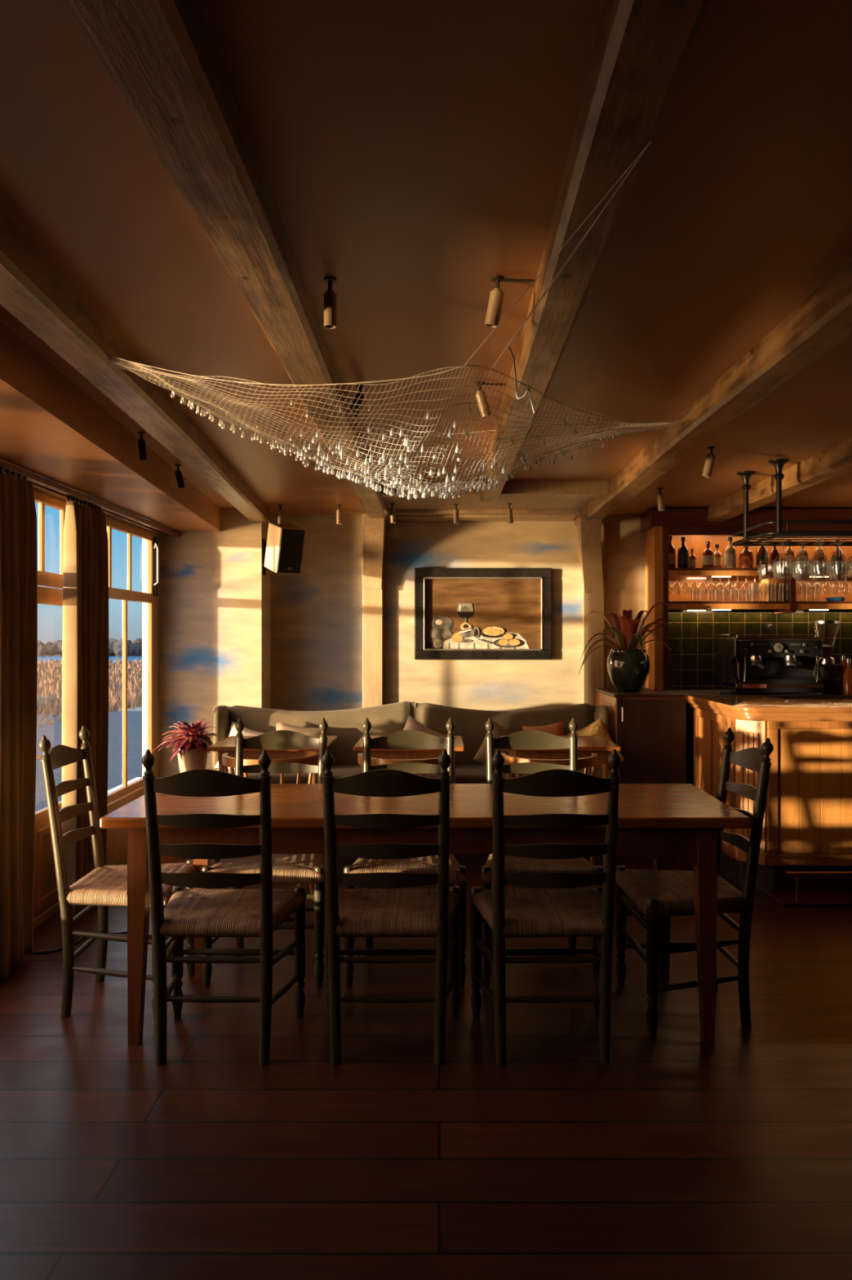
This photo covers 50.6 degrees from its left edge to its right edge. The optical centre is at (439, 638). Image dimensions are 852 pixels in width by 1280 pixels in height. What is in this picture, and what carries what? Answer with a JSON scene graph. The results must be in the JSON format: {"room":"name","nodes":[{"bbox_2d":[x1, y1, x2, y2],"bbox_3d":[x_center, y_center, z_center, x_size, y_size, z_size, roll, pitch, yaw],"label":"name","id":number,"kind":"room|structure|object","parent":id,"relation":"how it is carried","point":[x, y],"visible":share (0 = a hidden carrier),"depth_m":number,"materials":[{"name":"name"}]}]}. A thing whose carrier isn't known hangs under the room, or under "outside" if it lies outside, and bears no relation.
{"room":"restaurant","nodes":[
{"label":"restaurant","id":0,"kind":"room"},
{"bbox_2d":[32,486,159,865],"bbox_3d":[-1.981,0.240,2.350,0.062,2.300,8.100,0,0,0],"label":"wall","id":1,"kind":"structure","parent":0,"point":[124,860],"depth_m":6.20,"materials":[{"name":"beige paint"}]},
{"bbox_2d":[32,490,66,929],"bbox_3d":[-1.933,0.340,4.560,0.086,2.100,0.740,0,0,0],"label":"door","id":2,"kind":"structure","parent":1,"relation":"in","point":[46,898],"depth_m":4.43,"materials":[{"name":"brown wood"}]},
{"bbox_2d":[0,460,180,865],"bbox_3d":[-1.920,0.300,4.492,0.336,2.080,3.581,0,0,2],"label":"window","id":3,"kind":"structure","parent":1,"relation":"in","point":[127,792],"depth_m":5.60,"materials":[{"name":"brown wood"}]},
{"bbox_2d":[0,466,37,978],"bbox_3d":[-1.802,0.332,3.741,0.117,2.076,0.345,0,0,-2],"label":"velvet curtain","id":4,"kind":"object","parent":3,"relation":"hanging from","point":[18,517],"visible":1,"depth_m":3.75,"materials":[{"name":"brown fabric"}]},
{"bbox_2d":[61,495,108,917],"bbox_3d":[-1.832,0.332,4.643,0.117,2.076,0.453,0,0,0],"label":"velvet curtain","id":5,"kind":"object","parent":3,"relation":"hanging from","point":[85,618],"visible":0.72,"depth_m":4.59,"materials":[{"name":"brown fabric"}]},
{"bbox_2d":[0,321,220,531],"bbox_3d":[-1.548,-0.828,3.655,0.805,0.165,5.310,0,0,0],"label":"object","id":6,"kind":"structure","parent":1,"relation":"attached to","point":[51,429],"depth_m":3.64,"materials":[{"name":"brown paint"}]},
{"bbox_2d":[159,507,271,777],"bbox_3d":[-1.626,0.240,6.540,0.772,2.300,0.540,0,0,0],"label":"wall pier","id":7,"kind":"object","parent":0,"point":[215,594],"visible":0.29,"depth_m":6.27,"materials":[{"name":"paint"}]},
{"bbox_2d":[262,522,305,575],"bbox_3d":[-1.091,-0.620,6.211,0.184,0.354,0.395,0,0,-35],"label":"wall speaker","id":8,"kind":"object","parent":7,"relation":"attached to","point":[282,552],"visible":1,"depth_m":6.09,"materials":[{"name":"plastic"}]},
{"bbox_2d":[276,528,305,573],"bbox_3d":[-1.005,-0.589,6.089,0.172,0.300,0.014,-1,17,-35],"label":"grille","id":9,"kind":"object","parent":8,"relation":"attached to","point":[290,545],"depth_m":6.08,"materials":[{"name":"fabric"}]},
{"bbox_2d":[0,0,851,514],"bbox_3d":[1.194,-0.960,2.505,6.412,0.100,8.610,0,0,0],"label":"ceiling","id":10,"kind":"structure","parent":0,"point":[411,155],"depth_m":1.94,"materials":[{"name":"brown paint"}]},
{"bbox_2d":[0,210,270,523],"bbox_3d":[-1.075,-0.863,3.250,0.146,0.114,6.119,0,0,-3],"label":"ceiling beam","id":11,"kind":"structure","parent":10,"relation":"attached to","point":[31,290],"depth_m":2.65,"materials":[{"name":"paint"}]},
{"bbox_2d":[137,431,146,460],"bbox_3d":[-1.311,-0.849,3.970,0.040,0.122,0.032,0,0,0],"label":"ceiling spotlight","id":12,"kind":"object","parent":10,"relation":"attached to","point":[141,442],"visible":1,"depth_m":3.96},
{"bbox_2d":[65,0,392,527],"bbox_3d":[-0.411,-0.863,2.435,0.145,0.114,8.270,0,0,0],"label":"ceiling beam","id":13,"kind":"structure","parent":10,"relation":"attached to","point":[162,56],"depth_m":1.57,"materials":[{"name":"paint"}]},
{"bbox_2d":[324,276,336,328],"bbox_3d":[-0.277,-0.850,2.279,0.032,0.121,0.032,0,0,0],"label":"ceiling spotlight","id":14,"kind":"object","parent":10,"relation":"attached to","point":[330,296],"visible":1,"depth_m":2.27,"materials":[{"name":"brown metal"}]},
{"bbox_2d":[348,383,364,417],"bbox_3d":[-0.298,-0.855,3.243,0.067,0.110,0.034,0,0,37],"label":"ceiling spotlight","id":15,"kind":"object","parent":10,"relation":"attached to","point":[360,401],"visible":0.88,"depth_m":3.23,"materials":[{"name":"metal"}]},
{"bbox_2d":[475,381,505,417],"bbox_3d":[0.178,-0.849,3.209,0.106,0.122,0.048,0,0,-9],"label":"ceiling spotlight","id":16,"kind":"object","parent":10,"relation":"attached to","point":[486,409],"visible":0.9,"depth_m":3.19,"materials":[{"name":"brown metal"}]},
{"bbox_2d":[380,480,609,497],"bbox_3d":[0.320,-0.877,5.270,1.330,0.085,0.140,0,0,0],"label":"trim","id":17,"kind":"structure","parent":10,"relation":"attached to","point":[512,489],"depth_m":5.20,"materials":[{"name":"wood"}]},
{"bbox_2d":[484,275,535,328],"bbox_3d":[0.178,-0.849,2.275,0.128,0.123,0.044,0,0,0],"label":"ceiling spotlight","id":18,"kind":"object","parent":10,"relation":"attached to","point":[495,304],"visible":0.95,"depth_m":2.26,"materials":[{"name":"brown metal"}]},
{"bbox_2d":[480,0,710,501],"bbox_3d":[0.296,-0.863,1.825,0.124,0.114,7.050,0,0,0],"label":"ceiling beam","id":19,"kind":"structure","parent":10,"relation":"attached to","point":[642,47],"depth_m":1.57,"materials":[{"name":"paint"}]},
{"bbox_2d":[0,141,683,499],"bbox_3d":[-0.143,-0.685,2.787,1.692,0.417,2.247,0,0,17],"label":"fishing net","id":20,"kind":"object","parent":19,"relation":"hanging from","point":[394,481],"visible":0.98,"depth_m":2.88,"materials":[{"name":"beige fabric"}]},
{"bbox_2d":[702,446,715,477],"bbox_3d":[1.284,-0.839,4.292,0.065,0.143,0.042,0,0,25],"label":"ceiling spotlight","id":21,"kind":"object","parent":10,"relation":"attached to","point":[710,460],"visible":1,"depth_m":4.28,"materials":[{"name":"brown metal"}]},
{"bbox_2d":[574,257,851,526],"bbox_3d":[1.045,-0.863,2.400,0.156,0.114,8.200,0,0,0],"label":"ceiling beam","id":22,"kind":"structure","parent":10,"relation":"attached to","point":[824,320],"depth_m":2.92,"materials":[{"name":"paint"}]},
{"bbox_2d":[706,437,851,521],"bbox_3d":[1.920,-0.863,2.325,0.136,0.114,8.050,0,0,0],"label":"ceiling beam","id":23,"kind":"structure","parent":10,"relation":"attached to","point":[836,460],"depth_m":4.75,"materials":[{"name":"paint"}]},
{"bbox_2d":[732,458,851,546],"bbox_3d":[2.955,-0.720,4.856,2.650,0.381,0.611,0,0,0],"label":"glass rack","id":24,"kind":"object","parent":10,"relation":"hanging from","point":[779,464],"visible":1,"depth_m":4.77,"materials":[{"name":"black metal"}]},
{"bbox_2d":[772,538,789,577],"bbox_3d":[1.820,-0.428,4.800,0.086,0.205,0.086,0,0,0],"label":"wine glass","id":25,"kind":"object","parent":24,"relation":"hanging from","point":[774,539],"visible":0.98,"depth_m":4.80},
{"bbox_2d":[772,555,789,577],"bbox_3d":[1.820,-0.386,4.800,0.086,0.119,0.086,0,0,0],"label":"bowl","id":26,"kind":"object","parent":25,"relation":"on","point":[782,555],"depth_m":4.80,"materials":[{"name":"clear glass"}]},
{"bbox_2d":[774,536,791,576],"bbox_3d":[1.790,-0.428,4.690,0.086,0.205,0.086,0,0,0],"label":"wine glass","id":27,"kind":"object","parent":24,"relation":"hanging from","point":[777,536],"visible":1,"depth_m":4.70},
{"bbox_2d":[774,555,791,576],"bbox_3d":[1.790,-0.386,4.690,0.086,0.119,0.086,0,0,0],"label":"bowl","id":28,"kind":"object","parent":27,"relation":"on","point":[778,555],"depth_m":4.70,"materials":[{"name":"clear glass"}]},
{"bbox_2d":[793,536,810,576],"bbox_3d":[1.888,-0.428,4.690,0.086,0.205,0.086,0,0,0],"label":"wine glass","id":29,"kind":"object","parent":24,"relation":"hanging from","point":[796,536],"visible":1,"depth_m":4.70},
{"bbox_2d":[793,557,810,576],"bbox_3d":[1.888,-0.386,4.690,0.086,0.119,0.086,0,0,0],"label":"bowl","id":30,"kind":"object","parent":29,"relation":"on","point":[795,557],"depth_m":4.70,"materials":[{"name":"clear glass"}]},
{"bbox_2d":[795,540,812,579],"bbox_3d":[1.986,-0.428,4.910,0.086,0.205,0.086,0,0,0],"label":"wine glass","id":31,"kind":"object","parent":24,"relation":"hanging from","point":[802,540],"visible":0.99,"depth_m":4.91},
{"bbox_2d":[795,559,812,579],"bbox_3d":[1.986,-0.386,4.910,0.086,0.119,0.086,0,0,0],"label":"bowl","id":32,"kind":"object","parent":31,"relation":"on","point":[798,559],"depth_m":4.91,"materials":[{"name":"clear glass"}]},
{"bbox_2d":[812,536,830,576],"bbox_3d":[1.986,-0.428,4.690,0.086,0.205,0.086,0,0,0],"label":"wine glass","id":33,"kind":"object","parent":24,"relation":"hanging from","point":[815,536],"visible":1,"depth_m":4.70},
{"bbox_2d":[812,556,830,576],"bbox_3d":[1.986,-0.386,4.690,0.086,0.119,0.086,0,0,0],"label":"bowl","id":34,"kind":"object","parent":33,"relation":"on","point":[827,557],"depth_m":4.70,"materials":[{"name":"clear glass"}]},
{"bbox_2d":[813,540,830,579],"bbox_3d":[2.084,-0.428,4.910,0.086,0.205,0.086,0,0,0],"label":"wine glass","id":35,"kind":"object","parent":24,"relation":"hanging from","point":[820,540],"visible":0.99,"depth_m":4.91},
{"bbox_2d":[813,564,830,579],"bbox_3d":[2.084,-0.386,4.910,0.086,0.119,0.086,0,0,0],"label":"bowl","id":36,"kind":"object","parent":35,"relation":"on","point":[815,565],"depth_m":4.91,"materials":[{"name":"clear glass"}]},
{"bbox_2d":[827,538,844,577],"bbox_3d":[2.114,-0.428,4.800,0.086,0.205,0.086,0,0,0],"label":"wine glass","id":37,"kind":"object","parent":24,"relation":"hanging from","point":[829,539],"visible":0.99,"depth_m":4.80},
{"bbox_2d":[827,556,844,577],"bbox_3d":[2.114,-0.386,4.800,0.086,0.119,0.086,0,0,0],"label":"bowl","id":38,"kind":"object","parent":37,"relation":"on","point":[841,557],"depth_m":4.80,"materials":[{"name":"clear glass"}]},
{"bbox_2d":[831,536,848,576],"bbox_3d":[2.084,-0.428,4.690,0.086,0.205,0.086,0,0,0],"label":"wine glass","id":39,"kind":"object","parent":24,"relation":"hanging from","point":[833,536],"visible":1,"depth_m":4.70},
{"bbox_2d":[831,554,848,576],"bbox_3d":[2.084,-0.386,4.690,0.086,0.119,0.086,0,0,0],"label":"bowl","id":40,"kind":"object","parent":39,"relation":"on","point":[836,554],"depth_m":4.70,"materials":[{"name":"clear glass"}]},
{"bbox_2d":[0,853,851,1279],"bbox_3d":[1.144,1.430,2.555,6.312,0.080,8.510,0,0,0],"label":"floor","id":41,"kind":"structure","parent":0,"point":[677,1157],"depth_m":2.58,"materials":[{"name":"wood"}]},
{"bbox_2d":[38,725,196,1022],"bbox_3d":[-1.238,0.872,3.486,0.500,1.039,0.495,0,0,-1],"label":"dining chair","id":42,"kind":"object","parent":41,"relation":"on","point":[104,886],"visible":0.72,"depth_m":3.36,"materials":[{"name":"green paint"}]},
{"bbox_2d":[141,749,306,1065],"bbox_3d":[-0.742,0.872,3.088,0.495,1.039,0.500,0,0,1],"label":"dining chair","id":43,"kind":"object","parent":41,"relation":"on","point":[188,913],"visible":1,"depth_m":2.93,"materials":[{"name":"green paint"}]},
{"bbox_2d":[200,717,328,986],"bbox_3d":[-0.706,0.872,3.815,0.495,1.039,0.500,0,0,0],"label":"dining chair","id":44,"kind":"object","parent":41,"relation":"on","point":[286,868],"visible":0.62,"depth_m":3.75,"materials":[{"name":"green paint"}]},
{"bbox_2d":[222,753,319,919],"bbox_3d":[-0.860,0.991,4.603,0.496,0.802,0.464,0,0,0],"label":"armchair","id":45,"kind":"object","parent":41,"relation":"on","point":[227,761],"visible":0.12,"depth_m":4.45,"materials":[{"name":"brown wood"}]},
{"bbox_2d":[207,735,337,888],"bbox_3d":[-0.945,0.990,5.190,0.650,0.800,0.560,0,0,0],"label":"side table","id":46,"kind":"object","parent":41,"relation":"on","point":[227,745],"visible":0.35,"depth_m":4.96,"materials":[{"name":"brown wood"}]},
{"bbox_2d":[362,513,385,707],"bbox_3d":[-0.459,0.240,6.327,0.155,2.300,0.573,0,0,-6],"label":"timber post","id":47,"kind":"object","parent":41,"relation":"on","point":[373,529],"visible":0.68,"depth_m":6.55,"materials":[{"name":"wood"}]},
{"bbox_2d":[321,749,460,1065],"bbox_3d":[-0.170,0.872,3.088,0.495,1.039,0.500,0,0,0],"label":"dining chair","id":48,"kind":"object","parent":41,"relation":"on","point":[349,913],"visible":1,"depth_m":2.93,"materials":[{"name":"green paint"}]},
{"bbox_2d":[343,717,466,986],"bbox_3d":[-0.138,0.872,3.815,0.495,1.039,0.500,0,0,0],"label":"dining chair","id":49,"kind":"object","parent":41,"relation":"on","point":[406,739],"visible":0.43,"depth_m":3.80,"materials":[{"name":"green paint"}]},
{"bbox_2d":[357,753,454,888],"bbox_3d":[-0.170,0.991,4.603,0.496,0.802,0.464,0,0,0],"label":"armchair","id":50,"kind":"object","parent":41,"relation":"on","point":[374,761],"visible":0.12,"depth_m":4.41,"materials":[{"name":"brown wood"}]},
{"bbox_2d":[353,735,464,885],"bbox_3d":[-0.168,0.990,5.190,0.605,0.800,0.560,0,0,0],"label":"side table","id":51,"kind":"object","parent":41,"relation":"on","point":[459,744],"visible":0.31,"depth_m":4.96,"materials":[{"name":"brown wood"}]},
{"bbox_2d":[210,701,611,865],"bbox_3d":[-0.185,0.905,5.793,2.630,0.970,0.638,0,0,0],"label":"sofa","id":52,"kind":"object","parent":41,"relation":"on","point":[385,719],"visible":0.3,"depth_m":5.97,"materials":[{"name":"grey fabric"}]},
{"bbox_2d":[214,721,264,768],"bbox_3d":[-1.260,0.730,5.840,0.375,0.376,0.157,0,0,0],"label":"cushion","id":53,"kind":"object","parent":52,"relation":"on","point":[233,731],"visible":0.15,"depth_m":5.84,"materials":[{"name":"beige fabric"}]},
{"bbox_2d":[275,721,330,735],"bbox_3d":[-0.910,0.720,5.830,0.396,0.360,0.162,0,0,0],"label":"cushion","id":54,"kind":"object","parent":52,"relation":"on","point":[279,726],"visible":0.19,"depth_m":5.84,"materials":[{"name":"brown fabric"}]},
{"bbox_2d":[226,701,415,764],"bbox_3d":[-0.796,0.761,6.031,1.267,0.682,0.162,0,0,0],"label":"cushion","id":55,"kind":"object","parent":52,"relation":"on","point":[385,719],"depth_m":5.97,"materials":[{"name":"beige fabric"}]},
{"bbox_2d":[216,764,602,783],"bbox_3d":[-0.185,0.932,5.740,2.530,0.195,0.520,0,0,0],"label":"seat cushion","id":56,"kind":"object","parent":52,"relation":"on","point":[464,774],"depth_m":5.54,"materials":[{"name":"beige fabric"}]},
{"bbox_2d":[403,715,444,735],"bbox_3d":[-0.140,0.700,5.830,0.407,0.408,0.157,0,0,0],"label":"cushion","id":57,"kind":"object","parent":52,"relation":"on","point":[411,723],"visible":0.17,"depth_m":5.83,"materials":[{"name":"beige fabric"}]},
{"bbox_2d":[472,719,515,764],"bbox_3d":[0.400,0.710,5.830,0.375,0.376,0.153,0,0,0],"label":"cushion","id":58,"kind":"object","parent":52,"relation":"on","point":[499,731],"visible":0.29,"depth_m":5.79,"materials":[{"name":"brown fabric"}]},
{"bbox_2d":[416,702,596,764],"bbox_3d":[0.447,0.766,6.031,1.207,0.673,0.162,0,0,0],"label":"cushion","id":59,"kind":"object","parent":52,"relation":"on","point":[469,724],"depth_m":5.97,"materials":[{"name":"beige fabric"}]},
{"bbox_2d":[522,720,564,735],"bbox_3d":[0.690,0.705,5.800,0.305,0.340,0.159,0,0,0],"label":"cushion","id":60,"kind":"object","parent":52,"relation":"on","point":[556,729],"visible":0.16,"depth_m":5.81,"materials":[{"name":"orange fabric"}]},
{"bbox_2d":[564,718,625,769],"bbox_3d":[1.000,0.700,5.800,0.374,0.388,0.157,0,0,0],"label":"cushion","id":61,"kind":"object","parent":52,"relation":"on","point":[597,727],"visible":0.27,"depth_m":5.79,"materials":[{"name":"fabric"}]},
{"bbox_2d":[99,783,751,1044],"bbox_3d":[-0.048,0.998,3.400,2.205,0.785,0.720,0,0,0],"label":"dining table","id":62,"kind":"object","parent":41,"relation":"on","point":[666,824],"visible":0.69,"depth_m":3.08,"materials":[{"name":"brown wood"}]},
{"bbox_2d":[480,717,604,986],"bbox_3d":[0.412,0.872,3.815,0.495,1.039,0.500,0,0,0],"label":"dining chair","id":63,"kind":"object","parent":41,"relation":"on","point":[528,739],"visible":0.46,"depth_m":3.99,"materials":[{"name":"green paint"}]},
{"bbox_2d":[470,748,621,1066],"bbox_3d":[0.367,0.872,3.088,0.495,1.039,0.500,0,0,-2],"label":"dining chair","id":64,"kind":"object","parent":41,"relation":"on","point":[571,912],"visible":1,"depth_m":2.93,"materials":[{"name":"green paint"}]},
{"bbox_2d":[501,753,597,888],"bbox_3d":[0.560,0.991,4.603,0.496,0.802,0.464,0,0,0],"label":"dining chair","id":65,"kind":"object","parent":41,"relation":"on","point":[584,762],"visible":0.14,"depth_m":4.45,"materials":[{"name":"brown wood"}]},
{"bbox_2d":[500,735,621,867],"bbox_3d":[0.680,0.990,5.190,0.620,0.800,0.560,0,0,0],"label":"side table","id":66,"kind":"object","parent":41,"relation":"on","point":[588,745],"visible":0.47,"depth_m":4.96,"materials":[{"name":"brown wood"}]},
{"bbox_2d":[577,516,604,705],"bbox_3d":[1.060,0.240,6.340,0.180,2.300,0.577,0,0,12],"label":"timber post","id":67,"kind":"object","parent":41,"relation":"on","point":[591,532],"visible":0.57,"depth_m":6.55,"materials":[{"name":"wood"}]},
{"bbox_2d":[594,688,688,855],"bbox_3d":[1.363,0.874,6.154,0.475,1.032,0.773,0,0,0],"label":"base cabinet","id":68,"kind":"object","parent":41,"relation":"on","point":[649,726],"visible":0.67,"depth_m":5.78,"materials":[{"name":"brown wood"}]},
{"bbox_2d":[607,648,649,692],"bbox_3d":[1.275,0.214,6.080,0.286,0.287,0.286,0,0,0],"label":"vase","id":69,"kind":"object","parent":68,"relation":"on","point":[628,669],"depth_m":5.97,"materials":[{"name":"green ceramic"}]},
{"bbox_2d":[578,602,681,692],"bbox_3d":[1.270,0.056,6.105,0.689,0.605,0.370,0,0,0],"label":"bromeliad","id":70,"kind":"object","parent":68,"relation":"on","point":[628,666],"visible":1,"depth_m":6.01,"materials":[{"name":"green ceramic"}]},
{"bbox_2d":[615,727,773,1036],"bbox_3d":[0.952,0.872,3.389,0.500,1.039,0.495,0,0,-2],"label":"dining chair","id":71,"kind":"object","parent":41,"relation":"on","point":[656,893],"visible":0.87,"depth_m":3.22,"materials":[{"name":"green paint"}]},
{"bbox_2d":[669,689,851,785],"bbox_3d":[2.955,0.882,6.235,2.650,1.015,0.690,0,0,0],"label":"countertop","id":72,"kind":"structure","parent":41,"relation":"on","point":[690,710],"depth_m":5.93,"materials":[{"name":"brown wood"}]},
{"bbox_2d":[640,508,851,689],"bbox_3d":[2.880,-0.228,6.401,2.820,1.335,0.392,0,0,0],"label":"bar cabinet","id":73,"kind":"object","parent":72,"relation":"on","point":[692,524],"visible":0.8,"depth_m":6.30,"materials":[{"name":"brown wood"}]},
{"bbox_2d":[668,535,675,568],"bbox_3d":[1.639,-0.614,6.400,0.078,0.235,0.078,0,0,0],"label":"bottle","id":74,"kind":"object","parent":73,"relation":"on","point":[672,550],"visible":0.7,"depth_m":6.37,"materials":[{"name":"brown glass"}]},
{"bbox_2d":[677,537,688,568],"bbox_3d":[1.733,-0.609,6.400,0.078,0.225,0.078,0,0,0],"label":"bottle","id":75,"kind":"object","parent":73,"relation":"on","point":[683,551],"visible":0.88,"depth_m":6.37,"materials":[{"name":"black glass"}]},
{"bbox_2d":[702,541,714,568],"bbox_3d":[1.910,-0.594,6.400,0.084,0.195,0.084,0,0,0],"label":"bottle","id":76,"kind":"object","parent":73,"relation":"on","point":[708,555],"visible":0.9,"depth_m":6.37,"materials":[{"name":"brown glass"}]},
{"bbox_2d":[724,537,736,568],"bbox_3d":[2.068,-0.609,6.400,0.082,0.225,0.082,0,0,0],"label":"bottle","id":77,"kind":"object","parent":73,"relation":"on","point":[730,551],"visible":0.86,"depth_m":6.37,"materials":[{"name":"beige glass"}]},
{"bbox_2d":[739,546,753,568],"bbox_3d":[2.174,-0.586,6.380,0.096,0.180,0.096,0,0,0],"label":"bottle","id":78,"kind":"object","parent":73,"relation":"on","point":[746,556],"visible":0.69,"depth_m":6.34,"materials":[{"name":"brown glass"}]},
{"bbox_2d":[668,600,851,604],"bbox_3d":[2.933,-0.247,6.445,2.715,0.030,0.300,0,0,0],"label":"shelf","id":79,"kind":"object","parent":73,"relation":"attached to","point":[669,602],"depth_m":6.30,"materials":[{"name":"red wood"}]},
{"bbox_2d":[668,568,851,570],"bbox_3d":[2.933,-0.480,6.445,2.715,0.030,0.300,0,0,0],"label":"shelf","id":80,"kind":"object","parent":73,"relation":"attached to","point":[669,569],"depth_m":6.30,"materials":[{"name":"red wood"}]},
{"bbox_2d":[755,537,768,568],"bbox_3d":[2.294,-0.604,6.400,0.082,0.215,0.082,0,0,0],"label":"bottle","id":81,"kind":"object","parent":73,"relation":"on","point":[762,552],"visible":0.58,"depth_m":6.37,"materials":[{"name":"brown glass"}]},
{"bbox_2d":[783,546,795,568],"bbox_3d":[2.506,-0.601,6.450,0.073,0.210,0.073,0,0,0],"label":"bottle","id":82,"kind":"object","parent":73,"relation":"on","point":[790,553],"visible":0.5,"depth_m":6.42,"materials":[{"name":"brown glass"}]},
{"bbox_2d":[797,546,808,568],"bbox_3d":[2.605,-0.596,6.450,0.073,0.200,0.073,0,0,0],"label":"bottle","id":83,"kind":"object","parent":73,"relation":"on","point":[804,557],"visible":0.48,"depth_m":6.42,"materials":[{"name":"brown glass"}]},
{"bbox_2d":[813,540,824,568],"bbox_3d":[2.719,-0.604,6.450,0.072,0.215,0.072,0,0,0],"label":"bottle","id":84,"kind":"object","parent":73,"relation":"on","point":[818,551],"visible":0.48,"depth_m":6.42,"materials":[{"name":"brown glass"}]},
{"bbox_2d":[832,540,843,568],"bbox_3d":[2.853,-0.601,6.450,0.073,0.210,0.073,0,0,0],"label":"bottle","id":85,"kind":"object","parent":73,"relation":"on","point":[837,549],"visible":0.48,"depth_m":6.42,"materials":[{"name":"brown glass"}]},
{"bbox_2d":[669,689,851,698],"bbox_3d":[2.955,0.390,6.235,2.650,0.030,0.690,0,0,0],"label":"countertop","id":86,"kind":"structure","parent":72,"relation":"on","point":[777,695],"depth_m":6.07,"materials":[{"name":"brown wood"}]},
{"bbox_2d":[715,634,823,692],"bbox_3d":[2.260,0.166,6.164,0.609,0.388,0.552,0,0,0],"label":"espresso machine","id":87,"kind":"object","parent":72,"relation":"on","point":[745,664],"visible":1,"depth_m":6.04,"materials":[{"name":"black metal"}]},
{"bbox_2d":[721,682,823,688],"bbox_3d":[2.270,0.315,6.160,0.580,0.030,0.320,0,0,0],"label":"drip tray","id":88,"kind":"object","parent":87,"relation":"on","point":[736,685],"depth_m":6.00,"materials":[{"name":"metal"}]},
{"bbox_2d":[810,620,843,693],"bbox_3d":[2.644,0.128,6.154,0.186,0.495,0.193,0,0,0],"label":"coffee grinder","id":89,"kind":"object","parent":72,"relation":"on","point":[830,673],"visible":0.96,"depth_m":6.06,"materials":[{"name":"black plastic"}]},
{"bbox_2d":[843,658,851,694],"bbox_3d":[2.755,0.255,6.060,0.072,0.240,0.071,0,0,0],"label":"syrup bottle","id":90,"kind":"object","parent":72,"relation":"on","point":[847,675],"visible":1,"depth_m":6.04,"materials":[{"name":"orange"}]},
{"bbox_2d":[684,694,851,906],"bbox_3d":[2.930,0.875,5.216,2.720,1.030,1.112,0,0,0],"label":"bar counter","id":91,"kind":"object","parent":41,"relation":"on","point":[806,855],"depth_m":4.84,"materials":[{"name":"brown wood"}]},
{"bbox_2d":[684,694,851,713],"bbox_3d":[2.930,0.375,5.241,2.720,0.030,1.062,0,0,0],"label":"countertop","id":92,"kind":"structure","parent":91,"relation":"on","point":[760,704],"depth_m":4.96,"materials":[{"name":"wood"}]},
{"bbox_3d":[-1.470,1.099,5.360,0.216,0.582,0.216,0,0,0],"label":"pedestal table","id":93,"kind":"object","parent":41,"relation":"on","visible":0},
{"bbox_2d":[151,719,222,773],"bbox_3d":[-1.495,0.647,5.348,0.408,0.322,0.344,0,0,0],"label":"potted plant","id":94,"kind":"object","parent":93,"relation":"on","point":[191,749],"visible":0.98,"depth_m":5.29,"materials":[{"name":"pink plant"}]},
{"bbox_2d":[271,514,644,719],"bbox_3d":[1.530,0.240,6.710,5.540,2.300,0.200,0,0,0],"label":"wall","id":95,"kind":"structure","parent":0,"point":[317,611],"depth_m":6.61,"materials":[{"name":"paint"}]},
{"bbox_2d":[414,568,551,659],"bbox_3d":[0.319,-0.181,6.580,1.006,0.670,0.040,0,0,0],"label":"framed painting","id":96,"kind":"object","parent":95,"relation":"attached to","point":[460,613],"visible":1,"depth_m":6.58,"materials":[{"name":"paint"}]},
{"bbox_2d":[386,497,592,521],"bbox_3d":[0.320,-0.890,5.970,1.330,0.060,1.260,0,0,0],"label":"ceiling beam","id":97,"kind":"structure","parent":95,"relation":"attached to","point":[420,509],"depth_m":6.28,"materials":[{"name":"wood"}]},
{"bbox_2d":[604,527,608,688],"bbox_3d":[1.218,0.290,6.593,0.035,2.200,0.035,0,0,0],"label":"trim","id":98,"kind":"structure","parent":95,"relation":"attached to","point":[606,529],"depth_m":6.58,"materials":[{"name":"wood"}]},
{"bbox_2d":[668,608,851,689],"bbox_3d":[2.933,0.070,6.593,2.715,0.640,0.015,0,0,0],"label":"tiled wall","id":99,"kind":"structure","parent":95,"relation":"attached to","point":[692,659],"depth_m":6.58,"materials":[{"name":"green tile"}]},
{"label":"outside","id":100,"kind":"structure","parent":0,"visible":0},
{"bbox_2d":[38,643,132,693],"bbox_3d":[-206.750,2.160,204.000,386.500,0.200,392.000,0,0,0],"label":"field","id":101,"kind":"structure","parent":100,"point":[44,643],"depth_m":107.21,"materials":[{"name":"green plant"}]},
{"bbox_2d":[36,695,58,711],"bbox_3d":[-13.456,1.910,18.516,6.109,0.500,17.516,0,0,0],"label":"hedge","id":102,"kind":"object","parent":101,"relation":"on","point":[39,699],"visible":0.12,"depth_m":26.15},
{"bbox_2d":[36,658,142,727],"bbox_3d":[-15.002,1.810,49.676,22.762,0.500,63.269,0,0,-29],"label":"reeds","id":103,"kind":"object","parent":101,"relation":"on","point":[49,673],"visible":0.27,"depth_m":34.44,"materials":[{"name":"plant"}]},
{"bbox_2d":[37,637,142,656],"bbox_3d":[-43.500,1.137,111.009,65.117,2.610,15.290,0,0,0],"label":"shrubs","id":104,"kind":"object","parent":101,"relation":"on","point":[115,646],"visible":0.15,"depth_m":105.29,"materials":[{"name":"plant"}]},
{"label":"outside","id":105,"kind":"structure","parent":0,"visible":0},
{"bbox_2d":[35,711,142,811],"bbox_3d":[-7.756,2.110,13.700,11.488,0.200,22.600,0,0,0],"label":"water","id":106,"kind":"structure","parent":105,"point":[52,732],"depth_m":16.65,"materials":[{"name":"liquid"}]},
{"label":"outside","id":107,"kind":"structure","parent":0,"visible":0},
{"bbox_2d":[37,656,142,663],"bbox_3d":[-103.000,2.040,83.000,194.000,0.060,42.000,0,0,0],"label":"lake","id":108,"kind":"structure","parent":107,"point":[40,659],"depth_m":91.63,"materials":[{"name":"blue"}]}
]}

